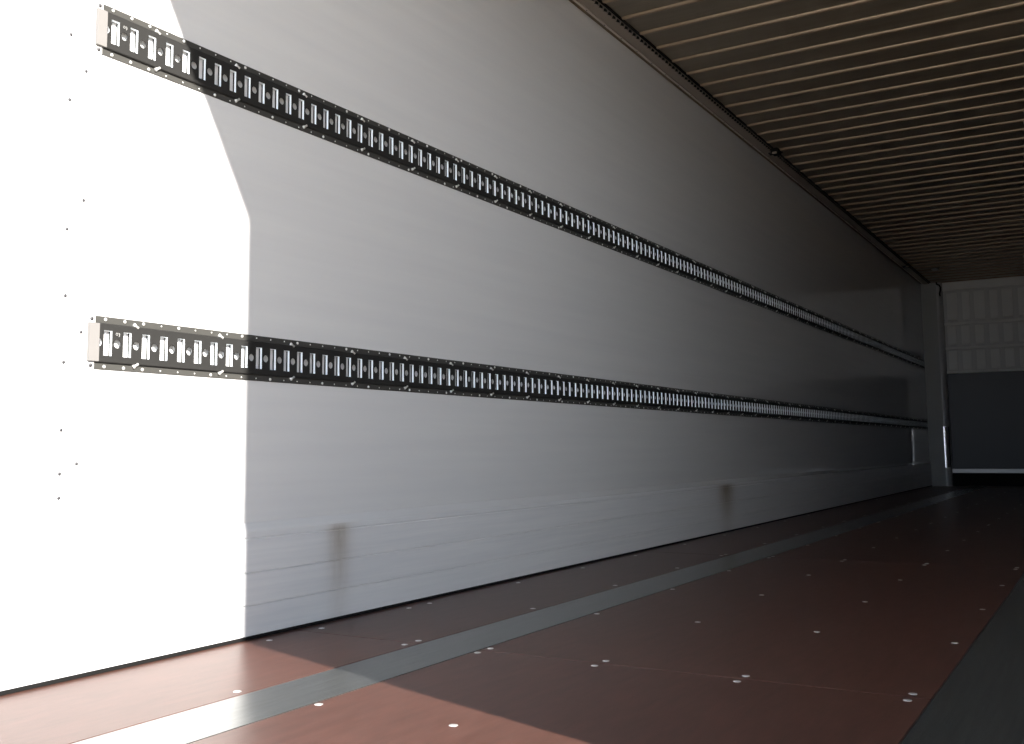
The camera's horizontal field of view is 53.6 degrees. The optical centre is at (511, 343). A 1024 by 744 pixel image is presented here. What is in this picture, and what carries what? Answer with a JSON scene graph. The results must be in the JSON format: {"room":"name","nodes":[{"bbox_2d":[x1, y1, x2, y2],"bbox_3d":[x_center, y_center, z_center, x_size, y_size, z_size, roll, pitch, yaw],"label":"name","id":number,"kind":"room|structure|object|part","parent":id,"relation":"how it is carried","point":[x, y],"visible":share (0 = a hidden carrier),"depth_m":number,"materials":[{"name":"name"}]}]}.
{"room":"cargo space","nodes":[
{"label":"cargo space","id":0,"kind":"room"},
{"bbox_2d":[0,0,929,544],"bbox_3d":[2.129,-0.021,7.922,0.062,2.808,13.680,-4,-7,31],"label":"wall","id":1,"kind":"structure","parent":0,"point":[129,192],"depth_m":3.57,"materials":[{"name":"grey"}]},
{"bbox_2d":[0,461,931,690],"bbox_3d":[2.107,1.144,7.674,0.013,0.318,13.430,-4,-7,31],"label":"baseboard","id":2,"kind":"structure","parent":1,"relation":"attached to","point":[68,607],"depth_m":3.13,"materials":[{"name":"white metal"}]},
{"bbox_2d":[0,485,931,695],"bbox_3d":[2.110,1.307,7.656,0.016,0.010,13.430,-4,-7,31],"label":"trim","id":3,"kind":"structure","parent":1,"relation":"attached to","point":[63,679],"depth_m":3.12,"materials":[{"name":"black rubber"}]},
{"bbox_2d":[86,314,927,429],"bbox_3d":[2.226,0.532,7.954,0.017,0.135,12.771,-4,-7,31],"label":"rail","id":4,"kind":"object","parent":1,"relation":"attached to","point":[662,398],"visible":1,"depth_m":3.54,"materials":[{"name":"black metal"}]},
{"bbox_3d":[-1.041,0.052,2.499,0.003,0.019,0.020,-4,-7,31],"label":"washer plate","id":5,"kind":"part","parent":4,"relation":"part of","materials":[{"name":"silver metal"}]},
{"bbox_3d":[-1.042,-0.063,2.511,0.003,0.019,0.020,-4,-7,31],"label":"washer plate","id":6,"kind":"part","parent":4,"relation":"part of","materials":[{"name":"silver metal"}]},
{"bbox_2d":[95,1,923,368],"bbox_3d":[2.214,-0.269,8.032,0.017,0.135,12.771,-4,-7,31],"label":"rail","id":7,"kind":"object","parent":1,"relation":"attached to","point":[659,256],"visible":1,"depth_m":3.67,"materials":[{"name":"black metal"}]},
{"bbox_3d":[-1.052,-0.749,2.578,0.003,0.019,0.020,-4,-7,31],"label":"washer plate","id":8,"kind":"part","parent":7,"relation":"part of","materials":[{"name":"silver metal"}]},
{"bbox_3d":[-1.054,-0.865,2.590,0.003,0.019,0.020,-4,-7,31],"label":"washer plate","id":9,"kind":"part","parent":7,"relation":"part of","materials":[{"name":"silver metal"}]},
{"bbox_2d":[569,0,927,284],"bbox_3d":[2.238,-1.363,8.108,0.106,0.030,13.277,-4,-7,31],"label":"trim","id":10,"kind":"structure","parent":1,"relation":"attached to","point":[597,14],"depth_m":6.50,"materials":[{"name":"beige metal"}]},
{"bbox_2d":[0,486,1023,743],"bbox_3d":[3.203,1.272,7.093,2.470,0.062,13.580,-4,-7,31],"label":"floor","id":11,"kind":"structure","parent":0,"point":[849,637],"depth_m":2.61,"materials":[{"name":"brown wood"}]},
{"bbox_2d":[72,486,986,743],"bbox_3d":[2.630,1.293,7.422,0.190,0.021,13.560,-4,-7,31],"label":"floor strip","id":12,"kind":"object","parent":11,"relation":"on","point":[196,724],"visible":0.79,"depth_m":2.61,"materials":[{"name":"grey metal"}]},
{"bbox_2d":[920,282,952,485],"bbox_3d":[5.677,0.532,13.538,0.256,2.707,0.152,-4,-7,31],"label":"post","id":13,"kind":"object","parent":11,"relation":"on","point":[939,436],"visible":0.98,"depth_m":13.48,"materials":[{"name":"grey metal"}]},
{"bbox_3d":[5.739,0.522,13.445,0.093,2.704,0.019,1,-6,-14],"label":"trim","id":14,"kind":"part","parent":13,"relation":"part of","materials":[{"name":"grey metal"}]},
{"bbox_2d":[900,575,1023,743],"bbox_3d":[3.764,1.212,6.751,0.190,0.021,13.560,-4,-7,31],"label":"floor strip","id":15,"kind":"object","parent":11,"relation":"on","point":[981,701],"visible":1,"depth_m":2.16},
{"bbox_2d":[602,0,1023,282],"bbox_3d":[3.279,-1.455,7.552,2.590,0.044,13.377,-4,-7,31],"label":"ceiling","id":16,"kind":"structure","parent":0,"point":[908,115],"depth_m":6.42,"materials":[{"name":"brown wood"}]},
{"bbox_2d":[592,0,930,283],"bbox_3d":[2.287,-1.369,8.079,0.024,0.026,13.277,-4,-7,31],"label":"seal","id":17,"kind":"object","parent":16,"relation":"attached to","point":[600,1],"visible":0.98,"depth_m":6.61,"materials":[{"name":"black rubber"}]},
{"bbox_2d":[768,147,782,155],"bbox_3d":[1.946,-1.414,7.498,0.081,0.049,0.142,-4,-7,31],"label":"bracket","id":18,"kind":"object","parent":16,"relation":"attached to","point":[775,151],"visible":1,"depth_m":7.45,"materials":[{"name":"black metal"}]},
{"bbox_2d":[942,276,1023,373],"bbox_3d":[6.682,0.472,13.066,2.590,2.808,0.140,-4,-7,31],"label":"wall","id":19,"kind":"structure","parent":0,"point":[984,318],"depth_m":13.35,"materials":[{"name":"white paint"}]},
{"bbox_2d":[947,371,1023,468],"bbox_3d":[6.778,0.958,12.918,2.215,1.259,0.012,-4,-7,31],"label":"board","id":20,"kind":"object","parent":19,"relation":"attached to","point":[986,409],"visible":1,"depth_m":13.24,"materials":[{"name":"grey"}]},
{"bbox_2d":[952,469,1023,472],"bbox_3d":[6.782,1.611,12.846,2.215,0.054,0.020,-4,-7,31],"label":"trim","id":21,"kind":"structure","parent":19,"relation":"attached to","point":[953,470],"depth_m":13.18,"materials":[{"name":"silver metal"}]},
{"bbox_2d":[953,473,1023,485],"bbox_3d":[6.786,1.723,12.840,2.215,0.168,0.008,-4,-7,31],"label":"baseboard","id":22,"kind":"structure","parent":19,"relation":"attached to","point":[959,479],"depth_m":13.18,"materials":[{"name":"black rubber"}]}
]}

